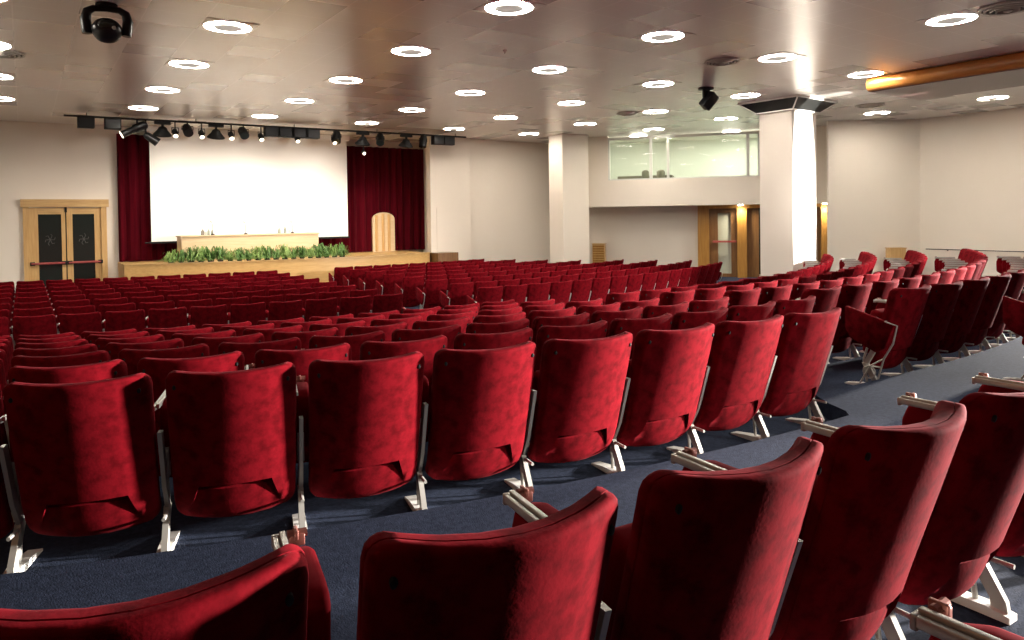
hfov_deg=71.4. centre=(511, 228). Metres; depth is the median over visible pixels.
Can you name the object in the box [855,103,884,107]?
ceiling vent
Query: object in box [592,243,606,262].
wooden pedestal
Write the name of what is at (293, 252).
potted grass
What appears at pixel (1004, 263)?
chair
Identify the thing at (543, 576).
chair
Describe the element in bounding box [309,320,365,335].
chair
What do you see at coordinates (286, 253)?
potted grass
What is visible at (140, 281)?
chair
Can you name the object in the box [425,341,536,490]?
chair
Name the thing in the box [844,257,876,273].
chair
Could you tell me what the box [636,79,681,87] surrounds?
ceiling light
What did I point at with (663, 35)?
ceiling light
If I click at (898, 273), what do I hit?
chair
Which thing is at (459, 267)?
chair
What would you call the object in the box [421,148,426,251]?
wall
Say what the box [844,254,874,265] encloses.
chair
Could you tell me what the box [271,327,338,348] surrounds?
chair
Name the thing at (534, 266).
chair
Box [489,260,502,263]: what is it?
chair
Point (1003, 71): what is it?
bulkhead
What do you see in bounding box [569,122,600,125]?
ceiling light
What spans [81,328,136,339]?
chair
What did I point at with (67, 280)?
chair
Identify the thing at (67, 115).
bar
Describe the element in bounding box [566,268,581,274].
chair
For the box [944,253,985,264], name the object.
chair
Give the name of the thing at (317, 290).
chair
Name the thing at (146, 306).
chair
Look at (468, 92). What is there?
ceiling light
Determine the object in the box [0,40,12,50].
ceiling light
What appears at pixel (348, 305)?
chair
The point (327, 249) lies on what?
potted grass
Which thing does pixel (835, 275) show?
chair
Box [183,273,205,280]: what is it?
chair
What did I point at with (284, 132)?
box
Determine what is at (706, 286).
chair
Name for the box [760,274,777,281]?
chair
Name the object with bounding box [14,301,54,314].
chair
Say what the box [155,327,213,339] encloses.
chair
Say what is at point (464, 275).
chair
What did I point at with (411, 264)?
chair
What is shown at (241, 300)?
chair
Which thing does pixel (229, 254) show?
potted grass
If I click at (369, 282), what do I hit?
chair
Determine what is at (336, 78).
ceiling light
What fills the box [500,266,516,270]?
chair
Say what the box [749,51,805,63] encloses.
ceiling light
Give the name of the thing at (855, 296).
chair
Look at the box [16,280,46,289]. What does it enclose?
chair
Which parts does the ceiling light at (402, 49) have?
dish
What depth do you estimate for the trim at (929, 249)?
20.48 m
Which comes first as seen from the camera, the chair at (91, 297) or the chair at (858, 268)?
the chair at (858, 268)
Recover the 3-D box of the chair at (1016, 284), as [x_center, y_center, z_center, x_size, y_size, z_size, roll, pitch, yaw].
[5.284,0.888,7.790,0.621,0.884,0.605,-2,1,-41]
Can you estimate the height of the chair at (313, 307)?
0.884 m
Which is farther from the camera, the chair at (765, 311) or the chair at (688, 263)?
the chair at (688, 263)
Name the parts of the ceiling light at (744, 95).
dish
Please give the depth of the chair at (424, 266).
20.44 m
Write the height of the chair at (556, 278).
0.884 m
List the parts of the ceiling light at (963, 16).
dish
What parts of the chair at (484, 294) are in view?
panel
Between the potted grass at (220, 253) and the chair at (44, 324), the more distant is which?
the potted grass at (220, 253)
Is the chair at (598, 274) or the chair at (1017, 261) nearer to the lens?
the chair at (1017, 261)
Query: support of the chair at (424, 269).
on the floor
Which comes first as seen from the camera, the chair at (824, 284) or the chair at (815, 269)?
the chair at (824, 284)
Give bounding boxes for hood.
[153,126,171,136]
[207,129,224,139]
[355,137,369,145]
[399,139,412,147]
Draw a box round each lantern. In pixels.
[153,121,171,136]
[207,124,224,139]
[355,132,369,145]
[399,134,412,147]
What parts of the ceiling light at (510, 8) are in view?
dish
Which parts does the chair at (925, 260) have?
backrest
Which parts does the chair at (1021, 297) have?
foot plate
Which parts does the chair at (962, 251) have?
armrest, arm rail, backrest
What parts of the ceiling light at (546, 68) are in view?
dish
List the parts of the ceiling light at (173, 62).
dish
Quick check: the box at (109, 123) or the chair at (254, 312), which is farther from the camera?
the box at (109, 123)
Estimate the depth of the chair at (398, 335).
5.36 m
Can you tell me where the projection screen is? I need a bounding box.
[145,125,349,243]
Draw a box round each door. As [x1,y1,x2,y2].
[20,199,108,286]
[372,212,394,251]
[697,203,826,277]
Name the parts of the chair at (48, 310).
backrest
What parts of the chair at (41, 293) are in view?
backrest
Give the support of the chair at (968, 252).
on the floor
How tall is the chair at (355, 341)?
0.884 m
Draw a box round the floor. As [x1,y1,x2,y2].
[0,277,1023,639]
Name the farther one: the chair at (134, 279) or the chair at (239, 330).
the chair at (134, 279)
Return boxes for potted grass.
[161,249,179,262]
[173,250,187,262]
[180,245,204,261]
[190,246,212,261]
[194,246,224,261]
[211,246,233,261]
[223,248,239,260]
[233,247,246,260]
[242,247,259,260]
[246,245,265,259]
[260,246,273,259]
[265,245,290,259]
[276,244,292,258]
[288,246,306,258]
[295,245,308,258]
[304,246,319,257]
[307,243,328,257]
[318,245,332,257]
[327,244,343,256]
[334,242,351,256]
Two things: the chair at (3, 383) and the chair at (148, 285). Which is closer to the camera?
the chair at (3, 383)
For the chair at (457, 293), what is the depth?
14.93 m
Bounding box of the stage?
[118,250,429,281]
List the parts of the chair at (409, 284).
panel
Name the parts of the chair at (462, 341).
backrest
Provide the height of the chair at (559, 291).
0.884 m
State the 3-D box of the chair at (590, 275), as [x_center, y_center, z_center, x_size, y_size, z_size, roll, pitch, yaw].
[1.720,1.490,17.222,0.621,0.884,0.605,-2,1,-41]
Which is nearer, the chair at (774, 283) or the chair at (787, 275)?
the chair at (774, 283)
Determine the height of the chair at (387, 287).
0.884 m
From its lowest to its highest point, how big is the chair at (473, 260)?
0.884 m
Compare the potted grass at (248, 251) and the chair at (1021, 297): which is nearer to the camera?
the chair at (1021, 297)
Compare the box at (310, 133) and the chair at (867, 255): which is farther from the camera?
the box at (310, 133)
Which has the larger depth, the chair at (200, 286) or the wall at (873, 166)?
the wall at (873, 166)
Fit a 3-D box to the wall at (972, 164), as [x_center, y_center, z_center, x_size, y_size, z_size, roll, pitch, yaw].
[16.052,-0.805,17.064,0.200,5.082,12.000,-1,1,-34]
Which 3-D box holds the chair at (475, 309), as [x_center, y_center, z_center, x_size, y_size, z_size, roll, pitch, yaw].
[-0.720,1.403,8.893,0.621,0.884,0.605,-1,1,-32]
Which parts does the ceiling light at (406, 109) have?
dish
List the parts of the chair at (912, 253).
backrest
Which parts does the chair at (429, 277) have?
backrest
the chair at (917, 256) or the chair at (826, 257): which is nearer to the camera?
the chair at (917, 256)
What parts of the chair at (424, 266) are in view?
backrest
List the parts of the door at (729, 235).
frame, pane, frame, rail, frame, post, pane, frame, post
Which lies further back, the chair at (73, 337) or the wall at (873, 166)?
the wall at (873, 166)
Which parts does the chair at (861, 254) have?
backrest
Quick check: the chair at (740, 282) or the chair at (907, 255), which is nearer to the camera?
the chair at (740, 282)
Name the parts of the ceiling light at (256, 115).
dish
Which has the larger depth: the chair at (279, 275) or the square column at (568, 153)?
the square column at (568, 153)
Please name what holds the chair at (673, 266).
on the floor
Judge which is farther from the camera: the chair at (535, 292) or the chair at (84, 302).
the chair at (535, 292)
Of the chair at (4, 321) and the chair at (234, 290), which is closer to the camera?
the chair at (4, 321)
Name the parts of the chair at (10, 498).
seat, arm rail, backrest, armrest, leg, foot plate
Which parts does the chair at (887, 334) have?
foot plate, panel, leg, seat, panel frame, arm rail, armrest, foot plate, backrest, leg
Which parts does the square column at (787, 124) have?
collar trim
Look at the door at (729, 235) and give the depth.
25.25 m
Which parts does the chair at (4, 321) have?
backrest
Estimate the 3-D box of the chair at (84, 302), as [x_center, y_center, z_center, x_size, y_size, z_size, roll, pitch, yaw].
[-7.868,1.698,12.884,0.621,0.884,0.605,-1,1,-22]
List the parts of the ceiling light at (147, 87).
dish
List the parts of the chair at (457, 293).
panel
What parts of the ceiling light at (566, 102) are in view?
dish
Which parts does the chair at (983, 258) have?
backrest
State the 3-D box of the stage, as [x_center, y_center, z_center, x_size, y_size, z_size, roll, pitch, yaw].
[-7.009,1.423,22.378,9.120,1.082,3.080,-1,1,-34]
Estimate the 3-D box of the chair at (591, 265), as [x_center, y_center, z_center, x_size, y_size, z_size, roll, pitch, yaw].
[2.098,1.425,20.719,0.605,0.884,0.621,0,1,41]
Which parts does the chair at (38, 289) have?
backrest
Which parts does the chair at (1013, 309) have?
foot plate, panel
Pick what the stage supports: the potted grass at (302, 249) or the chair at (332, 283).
the potted grass at (302, 249)
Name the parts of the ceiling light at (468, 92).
dish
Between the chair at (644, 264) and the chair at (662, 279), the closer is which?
the chair at (662, 279)
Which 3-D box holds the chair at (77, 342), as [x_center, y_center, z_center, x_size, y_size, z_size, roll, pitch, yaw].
[-3.992,1.402,6.350,0.621,0.884,0.605,-1,1,-17]
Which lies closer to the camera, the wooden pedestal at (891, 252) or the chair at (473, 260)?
the wooden pedestal at (891, 252)
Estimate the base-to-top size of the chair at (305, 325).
0.884 m
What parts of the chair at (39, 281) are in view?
backrest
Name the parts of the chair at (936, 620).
arm rail, armrest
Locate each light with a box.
[0,0,10,4]
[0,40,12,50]
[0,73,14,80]
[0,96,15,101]
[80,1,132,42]
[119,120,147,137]
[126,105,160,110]
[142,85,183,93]
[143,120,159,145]
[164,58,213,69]
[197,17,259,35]
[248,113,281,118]
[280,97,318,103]
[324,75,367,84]
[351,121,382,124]
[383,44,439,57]
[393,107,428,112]
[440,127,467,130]
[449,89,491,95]
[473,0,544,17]
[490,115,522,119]
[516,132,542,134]
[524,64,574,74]
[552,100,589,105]
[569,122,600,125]
[631,28,695,43]
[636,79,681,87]
[639,109,673,113]
[640,127,665,130]
[710,116,740,120]
[724,92,767,98]
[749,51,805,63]
[839,69,890,78]
[858,110,894,114]
[914,9,987,27]
[972,94,1012,100]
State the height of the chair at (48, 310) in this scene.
0.884 m
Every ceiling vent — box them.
[0,49,25,58]
[616,112,637,115]
[704,58,739,65]
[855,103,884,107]
[977,0,1023,15]
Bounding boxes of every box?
[77,116,94,128]
[104,118,120,129]
[263,126,278,136]
[278,127,292,137]
[292,128,305,138]
[305,129,319,138]
[431,136,443,144]
[444,136,454,145]
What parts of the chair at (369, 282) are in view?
panel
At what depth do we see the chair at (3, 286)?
15.95 m
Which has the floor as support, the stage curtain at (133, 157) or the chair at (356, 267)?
the chair at (356, 267)
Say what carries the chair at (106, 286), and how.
on the floor
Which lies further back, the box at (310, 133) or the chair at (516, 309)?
the box at (310, 133)
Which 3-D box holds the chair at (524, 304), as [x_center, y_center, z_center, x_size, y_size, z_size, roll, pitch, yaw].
[0.273,1.377,9.579,0.621,0.884,0.605,-2,1,-37]
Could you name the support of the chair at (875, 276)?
on the floor
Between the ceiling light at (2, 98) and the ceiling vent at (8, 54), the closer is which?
the ceiling vent at (8, 54)
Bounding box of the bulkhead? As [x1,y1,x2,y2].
[866,52,1023,99]
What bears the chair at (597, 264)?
on the floor
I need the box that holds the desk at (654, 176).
[618,175,673,178]
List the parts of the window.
frame, frame, frame, frame, frame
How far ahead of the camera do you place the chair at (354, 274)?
19.51 m
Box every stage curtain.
[116,134,176,261]
[319,239,328,246]
[329,146,424,251]
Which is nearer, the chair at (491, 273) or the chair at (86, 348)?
the chair at (86, 348)
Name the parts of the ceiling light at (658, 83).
dish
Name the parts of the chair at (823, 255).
backrest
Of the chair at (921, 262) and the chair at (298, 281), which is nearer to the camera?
the chair at (921, 262)
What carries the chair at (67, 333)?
on the floor
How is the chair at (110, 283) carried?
on the floor
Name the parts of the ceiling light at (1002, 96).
dish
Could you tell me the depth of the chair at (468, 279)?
16.11 m
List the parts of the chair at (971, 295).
foot plate, leg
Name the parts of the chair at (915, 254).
arm rail, backrest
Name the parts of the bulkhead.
soffit panel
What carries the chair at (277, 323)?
on the floor
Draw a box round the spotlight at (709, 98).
[698,87,718,110]
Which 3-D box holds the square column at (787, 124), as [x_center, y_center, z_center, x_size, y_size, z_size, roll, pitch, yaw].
[7.102,-0.703,18.311,1.910,5.082,1.660,-2,1,-38]
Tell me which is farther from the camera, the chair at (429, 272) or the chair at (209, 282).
the chair at (429, 272)
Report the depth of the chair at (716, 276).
20.09 m
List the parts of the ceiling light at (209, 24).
dish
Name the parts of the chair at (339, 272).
panel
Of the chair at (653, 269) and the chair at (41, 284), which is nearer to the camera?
the chair at (41, 284)
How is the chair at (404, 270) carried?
on the floor
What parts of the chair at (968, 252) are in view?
armrest, backrest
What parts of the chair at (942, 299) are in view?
foot plate, leg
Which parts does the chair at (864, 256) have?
arm rail, backrest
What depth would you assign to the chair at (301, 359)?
4.11 m
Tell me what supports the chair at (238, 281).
on the floor
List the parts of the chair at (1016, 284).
foot plate, leg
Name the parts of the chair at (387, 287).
panel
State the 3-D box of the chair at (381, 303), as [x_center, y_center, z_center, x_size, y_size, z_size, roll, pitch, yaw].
[-2.293,1.617,13.122,0.621,0.884,0.605,-1,1,-29]
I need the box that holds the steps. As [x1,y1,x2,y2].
[430,252,458,261]
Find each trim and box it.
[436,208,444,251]
[929,249,1023,251]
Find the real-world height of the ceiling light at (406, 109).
0.041 m
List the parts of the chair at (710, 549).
seat, arm rail, armrest, leg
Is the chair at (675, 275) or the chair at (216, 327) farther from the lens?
the chair at (675, 275)
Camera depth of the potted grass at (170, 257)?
20.05 m
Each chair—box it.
[0,281,15,293]
[0,285,15,297]
[0,288,14,303]
[0,292,14,309]
[0,297,13,316]
[0,303,12,325]
[0,309,11,334]
[0,317,14,349]
[0,335,13,353]
[0,339,12,358]
[0,343,10,368]
[0,349,8,382]
[0,358,8,398]
[0,386,14,521]
[0,414,42,573]
[0,525,330,639]
[3,373,179,552]
[8,359,127,383]
[11,350,109,367]
[12,314,60,343]
[13,307,58,331]
[13,344,97,356]
[14,296,52,307]
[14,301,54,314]
[15,287,49,300]
[15,291,50,301]
[15,339,88,348]
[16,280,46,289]
[16,283,47,292]
[16,335,81,343]
[17,332,75,338]
[46,279,72,288]
[47,282,74,293]
[49,286,77,297]
[50,289,81,302]
[52,294,85,308]
[54,299,89,315]
[56,305,95,328]
[59,312,105,336]
[75,278,100,285]
[78,281,104,289]
[81,284,109,293]
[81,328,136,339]
[84,288,114,298]
[87,331,149,343]
[88,292,120,304]
[93,297,127,311]
[95,334,164,349]
[98,303,138,331]
[103,277,127,283]
[105,309,148,331]
[105,338,183,359]
[107,280,133,287]
[112,283,139,292]
[118,286,146,297]
[118,343,209,374]
[124,291,154,302]
[130,276,154,282]
[131,295,163,309]
[136,278,161,286]
[137,351,254,476]
[139,301,175,326]
[143,281,169,290]
[143,325,195,335]
[148,307,190,327]
[150,285,177,295]
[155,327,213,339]
[157,275,180,281]
[158,289,187,301]
[164,277,188,285]
[165,362,308,527]
[167,293,199,307]
[171,329,235,346]
[172,280,197,289]
[178,298,211,314]
[181,283,208,294]
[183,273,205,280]
[190,304,230,328]
[191,276,215,284]
[191,287,219,299]
[191,333,263,355]
[201,279,225,287]
[202,292,232,305]
[202,321,251,331]
[208,272,230,279]
[211,282,237,292]
[215,296,247,312]
[218,275,240,282]
[218,337,304,365]
[220,323,274,336]
[223,286,250,297]
[228,277,252,286]
[230,302,268,325]
[233,271,254,278]
[236,290,265,303]
[240,281,265,290]
[243,274,265,281]
[243,325,303,341]
[251,294,282,310]
[254,284,280,295]
[255,276,278,284]
[255,343,352,462]
[256,270,277,276]
[257,317,304,327]
[268,272,289,279]
[268,279,292,288]
[268,288,296,301]
[269,300,304,320]
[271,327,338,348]
[280,318,331,331]
[281,275,303,283]
[283,282,308,293]
[286,292,315,308]
[295,278,319,287]
[300,286,326,298]
[305,297,338,321]
[308,351,428,510]
[309,314,353,323]
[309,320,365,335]
[309,330,384,360]
[311,281,336,291]
[318,290,347,313]
[328,266,352,285]
[329,284,355,296]
[336,314,384,325]
[339,295,371,317]
[343,268,368,289]
[345,322,407,341]
[350,288,377,306]
[354,265,372,269]
[356,485,617,639]
[357,310,398,318]
[358,270,385,289]
[360,335,447,441]
[369,267,388,271]
[370,315,422,329]
[372,293,405,313]
[373,264,390,267]
[376,273,403,294]
[386,269,405,276]
[389,266,407,272]
[389,310,433,320]
[391,324,460,348]
[392,263,408,266]
[395,276,424,306]
[402,306,440,313]
[405,272,425,283]
[407,268,425,272]
[408,265,425,274]
[409,262,425,265]
[412,316,469,332]
[416,279,447,308]
[424,274,446,308]
[425,267,444,277]
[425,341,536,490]
[426,261,441,265]
[426,264,442,268]
[426,270,445,275]
[426,311,474,322]
[436,306,477,316]
[440,282,473,306]
[442,260,456,264]
[443,263,459,267]
[444,303,479,315]
[445,266,461,270]
[446,269,464,275]
[447,273,467,286]
[447,277,470,291]
[453,327,532,446]
[457,260,470,262]
[460,262,474,267]
[462,265,478,270]
[465,268,483,273]
[466,286,502,310]
[466,318,529,333]
[468,271,487,281]
[471,259,483,262]
[471,276,492,289]
[472,280,497,299]
[473,311,525,322]
[475,261,489,264]
[478,306,521,315]
[479,264,494,268]
[480,302,518,309]
[481,299,514,306]
[483,267,500,271]
[488,270,506,278]
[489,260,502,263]
[492,274,512,283]
[495,263,509,267]
[497,279,519,293]
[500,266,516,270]
[501,284,527,305]
[503,259,515,262]
[506,269,523,274]
[509,262,523,266]
[512,273,531,283]
[516,264,531,269]
[519,277,540,292]
[520,299,554,311]
[523,260,535,264]
[524,268,540,273]
[524,302,564,318]
[526,282,550,301]
[527,332,632,473]
[528,307,575,328]
[531,263,545,268]
[532,271,549,277]
[532,312,589,343]
[533,320,607,376]
[536,259,547,263]
[540,266,555,271]
[540,275,560,282]
[545,262,558,266]
[549,270,566,276]
[549,280,571,308]
[555,265,569,270]
[558,261,569,265]
[560,274,578,281]
[565,298,602,314]
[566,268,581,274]
[569,264,582,269]
[570,260,580,264]
[570,278,592,300]
[576,302,619,323]
[578,272,595,279]
[582,263,594,267]
[582,267,595,273]
[589,277,610,304]
[590,307,642,336]
[594,261,604,266]
[595,271,610,277]
[596,266,608,271]
[602,436,822,639]
[604,260,614,266]
[605,290,639,304]
[608,264,620,270]
[608,313,672,358]
[609,275,627,292]
[610,269,625,276]
[614,259,623,265]
[616,323,714,454]
[619,297,659,317]
[620,263,631,269]
[624,268,638,275]
[625,273,643,292]
[631,262,641,268]
[637,266,649,274]
[639,287,670,300]
[640,261,649,267]
[641,272,657,289]
[641,301,688,318]
[649,260,657,265]
[649,265,660,272]
[654,270,670,289]
[658,289,694,305]
[660,264,669,270]
[667,269,681,287]
[669,262,678,269]
[670,307,727,329]
[671,285,697,291]
[677,261,685,269]
[678,267,692,286]
[684,260,691,267]
[687,266,701,286]
[688,296,728,311]
[693,315,783,440]
[694,286,726,299]
[696,264,709,284]
[698,282,721,288]
[704,263,716,283]
[711,262,722,283]
[722,279,743,285]
[723,287,760,307]
[726,283,753,290]
[726,301,775,320]
[743,276,761,284]
[754,280,777,288]
[757,284,792,304]
[759,307,840,423]
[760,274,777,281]
[769,400,966,639]
[772,295,815,316]
[777,272,791,279]
[777,277,798,286]
[789,269,802,278]
[789,281,819,299]
[795,286,840,363]
[798,274,816,283]
[802,267,811,276]
[803,254,830,266]
[803,260,832,271]
[805,255,832,263]
[805,257,833,265]
[805,258,833,270]
[810,265,819,275]
[816,272,831,280]
[818,263,825,273]
[818,278,843,288]
[823,261,829,273]
[829,269,844,279]
[831,282,872,359]
[839,251,868,268]
[841,275,863,284]
[842,253,872,268]
[843,259,875,273]
[843,267,854,276]
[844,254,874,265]
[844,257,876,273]
[845,256,876,264]
[845,284,930,384]
[852,265,862,276]
[853,278,898,352]
[858,263,868,274]
[861,272,879,284]
[864,261,872,273]
[877,269,893,280]
[883,250,916,270]
[886,260,924,274]
[887,251,920,268]
[889,253,924,266]
[889,258,926,273]
[891,255,926,264]
[891,256,927,266]
[891,267,904,279]
[896,275,921,287]
[897,392,1023,624]
[900,264,913,277]
[907,280,962,367]
[910,262,919,277]
[910,597,1023,639]
[919,272,940,287]
[930,264,975,279]
[934,248,971,270]
[936,269,954,283]
[939,250,978,270]
[939,277,989,360]
[941,259,985,279]
[942,251,982,268]
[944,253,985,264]
[944,257,987,276]
[945,255,987,266]
[951,266,966,283]
[960,273,1011,353]
[969,261,981,279]
[972,372,1023,556]
[981,270,1023,346]
[996,256,1020,273]
[998,269,1023,340]
[1002,258,1023,272]
[1002,289,1023,381]
[1006,260,1023,271]
[1009,262,1023,268]
[1010,267,1023,269]
[1011,264,1023,269]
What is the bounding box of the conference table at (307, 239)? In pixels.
[176,232,319,261]
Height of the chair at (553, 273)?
0.884 m
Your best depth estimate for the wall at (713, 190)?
24.80 m
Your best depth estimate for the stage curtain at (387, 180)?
25.61 m
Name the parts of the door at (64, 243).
rail, pane, frame, rail, pane, frame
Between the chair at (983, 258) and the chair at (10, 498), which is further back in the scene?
the chair at (983, 258)
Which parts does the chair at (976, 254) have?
arm rail, backrest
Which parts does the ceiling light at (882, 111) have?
dish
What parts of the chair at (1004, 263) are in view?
armrest, arm rail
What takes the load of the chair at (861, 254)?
on the floor
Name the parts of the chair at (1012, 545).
arm rail, armrest, backrest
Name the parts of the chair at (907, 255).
armrest, backrest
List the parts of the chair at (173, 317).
armrest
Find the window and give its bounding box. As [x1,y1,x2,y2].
[608,131,759,179]
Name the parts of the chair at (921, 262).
backrest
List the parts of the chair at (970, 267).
backrest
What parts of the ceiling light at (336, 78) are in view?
dish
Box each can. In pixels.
[171,122,178,137]
[181,123,193,136]
[198,123,204,138]
[228,125,234,139]
[238,126,248,139]
[258,127,263,141]
[332,131,341,144]
[376,133,384,145]
[419,134,426,147]
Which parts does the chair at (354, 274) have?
panel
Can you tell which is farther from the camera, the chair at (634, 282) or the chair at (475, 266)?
the chair at (475, 266)
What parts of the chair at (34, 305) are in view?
backrest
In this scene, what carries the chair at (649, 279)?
on the floor
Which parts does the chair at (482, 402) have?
foot plate, leg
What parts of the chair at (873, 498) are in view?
seat, arm rail, armrest, leg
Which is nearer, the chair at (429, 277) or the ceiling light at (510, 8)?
the ceiling light at (510, 8)
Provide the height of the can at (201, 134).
0.451 m
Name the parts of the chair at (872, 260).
backrest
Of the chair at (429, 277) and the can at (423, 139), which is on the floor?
the chair at (429, 277)
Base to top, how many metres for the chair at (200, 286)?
0.884 m
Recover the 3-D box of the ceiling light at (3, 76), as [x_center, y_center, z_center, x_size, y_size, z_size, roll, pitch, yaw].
[-9.911,-2.906,13.588,0.714,0.041,0.714,-1,1,-34]
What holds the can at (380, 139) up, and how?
hanging from the bar
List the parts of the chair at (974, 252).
backrest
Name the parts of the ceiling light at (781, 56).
dish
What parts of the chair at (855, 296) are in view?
foot plate, leg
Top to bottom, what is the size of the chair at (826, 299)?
0.884 m
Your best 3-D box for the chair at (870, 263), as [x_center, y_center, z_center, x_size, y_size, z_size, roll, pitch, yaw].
[6.441,1.046,13.361,0.605,0.884,0.621,0,1,33]
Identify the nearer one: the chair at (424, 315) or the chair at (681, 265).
the chair at (424, 315)
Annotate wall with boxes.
[0,120,422,291]
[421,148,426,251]
[426,136,470,259]
[469,139,549,262]
[588,126,826,206]
[589,204,754,207]
[589,206,760,275]
[610,138,757,178]
[826,119,919,273]
[920,107,1023,276]
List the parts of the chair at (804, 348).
foot plate, leg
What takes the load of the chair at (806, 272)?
on the floor
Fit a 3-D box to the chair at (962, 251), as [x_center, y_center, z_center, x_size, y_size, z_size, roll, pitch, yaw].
[8.605,0.828,13.861,0.605,0.884,0.621,0,1,23]
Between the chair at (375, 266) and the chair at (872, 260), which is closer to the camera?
the chair at (872, 260)
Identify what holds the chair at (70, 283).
on the floor
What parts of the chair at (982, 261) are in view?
backrest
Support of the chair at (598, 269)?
on the floor
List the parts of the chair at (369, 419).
foot plate, leg, armrest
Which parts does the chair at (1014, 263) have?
arm rail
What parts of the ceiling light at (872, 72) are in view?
dish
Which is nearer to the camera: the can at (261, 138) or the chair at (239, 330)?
the chair at (239, 330)
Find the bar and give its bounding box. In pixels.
[64,113,465,137]
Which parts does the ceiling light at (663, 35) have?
dish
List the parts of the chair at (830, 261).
backrest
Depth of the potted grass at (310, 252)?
21.42 m
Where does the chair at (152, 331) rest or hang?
on the floor
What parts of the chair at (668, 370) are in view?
seat, foot plate, leg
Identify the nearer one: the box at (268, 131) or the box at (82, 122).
the box at (82, 122)
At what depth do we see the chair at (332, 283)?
15.59 m
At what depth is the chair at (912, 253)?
14.78 m
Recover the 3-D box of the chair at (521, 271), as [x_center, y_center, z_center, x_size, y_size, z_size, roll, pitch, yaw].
[0.015,1.489,18.683,0.621,0.884,0.605,-2,1,-39]
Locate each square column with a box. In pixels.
[548,133,589,263]
[738,94,837,275]
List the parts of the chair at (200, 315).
armrest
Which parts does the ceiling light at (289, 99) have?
dish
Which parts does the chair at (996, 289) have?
foot plate, leg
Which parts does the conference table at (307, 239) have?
panel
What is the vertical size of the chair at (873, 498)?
0.884 m
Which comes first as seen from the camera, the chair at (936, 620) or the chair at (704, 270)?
the chair at (936, 620)
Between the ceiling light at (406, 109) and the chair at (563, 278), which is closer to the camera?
the chair at (563, 278)
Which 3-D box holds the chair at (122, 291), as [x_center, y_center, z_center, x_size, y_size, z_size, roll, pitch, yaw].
[-8.026,1.661,15.188,0.621,0.884,0.605,-1,1,-24]
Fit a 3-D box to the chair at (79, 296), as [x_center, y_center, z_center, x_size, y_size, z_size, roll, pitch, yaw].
[-8.499,1.691,13.804,0.621,0.884,0.605,-1,1,-22]
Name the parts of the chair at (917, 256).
arm rail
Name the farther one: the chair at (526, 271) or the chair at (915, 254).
the chair at (526, 271)
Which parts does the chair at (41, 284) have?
backrest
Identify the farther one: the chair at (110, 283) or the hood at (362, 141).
the hood at (362, 141)
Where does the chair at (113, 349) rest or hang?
on the floor
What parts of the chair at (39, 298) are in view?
backrest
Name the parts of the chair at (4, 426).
backrest, leg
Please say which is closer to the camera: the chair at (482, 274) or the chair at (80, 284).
the chair at (80, 284)
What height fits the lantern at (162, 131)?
0.439 m
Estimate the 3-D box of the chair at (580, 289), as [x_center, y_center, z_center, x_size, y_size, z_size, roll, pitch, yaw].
[1.452,1.523,15.562,0.621,0.884,0.605,-2,1,-37]
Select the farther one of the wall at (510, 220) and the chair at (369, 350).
the wall at (510, 220)
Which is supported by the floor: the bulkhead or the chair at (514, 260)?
the chair at (514, 260)
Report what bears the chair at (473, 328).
on the floor
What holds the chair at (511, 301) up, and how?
on the floor
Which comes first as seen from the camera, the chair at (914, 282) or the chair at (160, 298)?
the chair at (914, 282)
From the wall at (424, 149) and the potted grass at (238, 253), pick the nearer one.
the potted grass at (238, 253)
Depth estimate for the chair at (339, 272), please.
20.43 m
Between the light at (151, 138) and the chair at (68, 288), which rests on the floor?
the chair at (68, 288)
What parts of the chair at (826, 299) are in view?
backrest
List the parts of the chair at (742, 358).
foot plate, leg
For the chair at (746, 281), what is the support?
on the floor
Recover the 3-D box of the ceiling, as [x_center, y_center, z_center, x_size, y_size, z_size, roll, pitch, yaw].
[4.170,-3.194,11.929,28.500,0.200,39.000,-1,1,-34]
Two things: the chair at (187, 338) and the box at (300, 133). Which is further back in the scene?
the box at (300, 133)
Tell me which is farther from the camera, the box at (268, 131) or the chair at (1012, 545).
the box at (268, 131)
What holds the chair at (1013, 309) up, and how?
on the floor
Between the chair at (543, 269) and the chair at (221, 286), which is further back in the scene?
the chair at (543, 269)
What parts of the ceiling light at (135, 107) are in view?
dish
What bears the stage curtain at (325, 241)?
on the stage
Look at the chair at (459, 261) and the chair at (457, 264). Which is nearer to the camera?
the chair at (457, 264)
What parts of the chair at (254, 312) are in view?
armrest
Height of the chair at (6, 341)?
0.884 m
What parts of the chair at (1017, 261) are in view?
arm rail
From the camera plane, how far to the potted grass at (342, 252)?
21.90 m
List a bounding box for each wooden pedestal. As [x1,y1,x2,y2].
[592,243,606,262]
[885,247,906,259]
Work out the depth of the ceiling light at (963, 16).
10.46 m
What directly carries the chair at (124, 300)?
on the floor
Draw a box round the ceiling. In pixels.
[0,0,1023,143]
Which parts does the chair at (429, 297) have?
panel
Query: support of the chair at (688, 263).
on the floor
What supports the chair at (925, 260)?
on the floor
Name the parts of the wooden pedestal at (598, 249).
slat panel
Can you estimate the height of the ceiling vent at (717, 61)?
0.068 m
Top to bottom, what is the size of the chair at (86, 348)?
0.884 m
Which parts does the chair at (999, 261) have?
armrest, arm rail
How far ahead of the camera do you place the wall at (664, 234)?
26.47 m

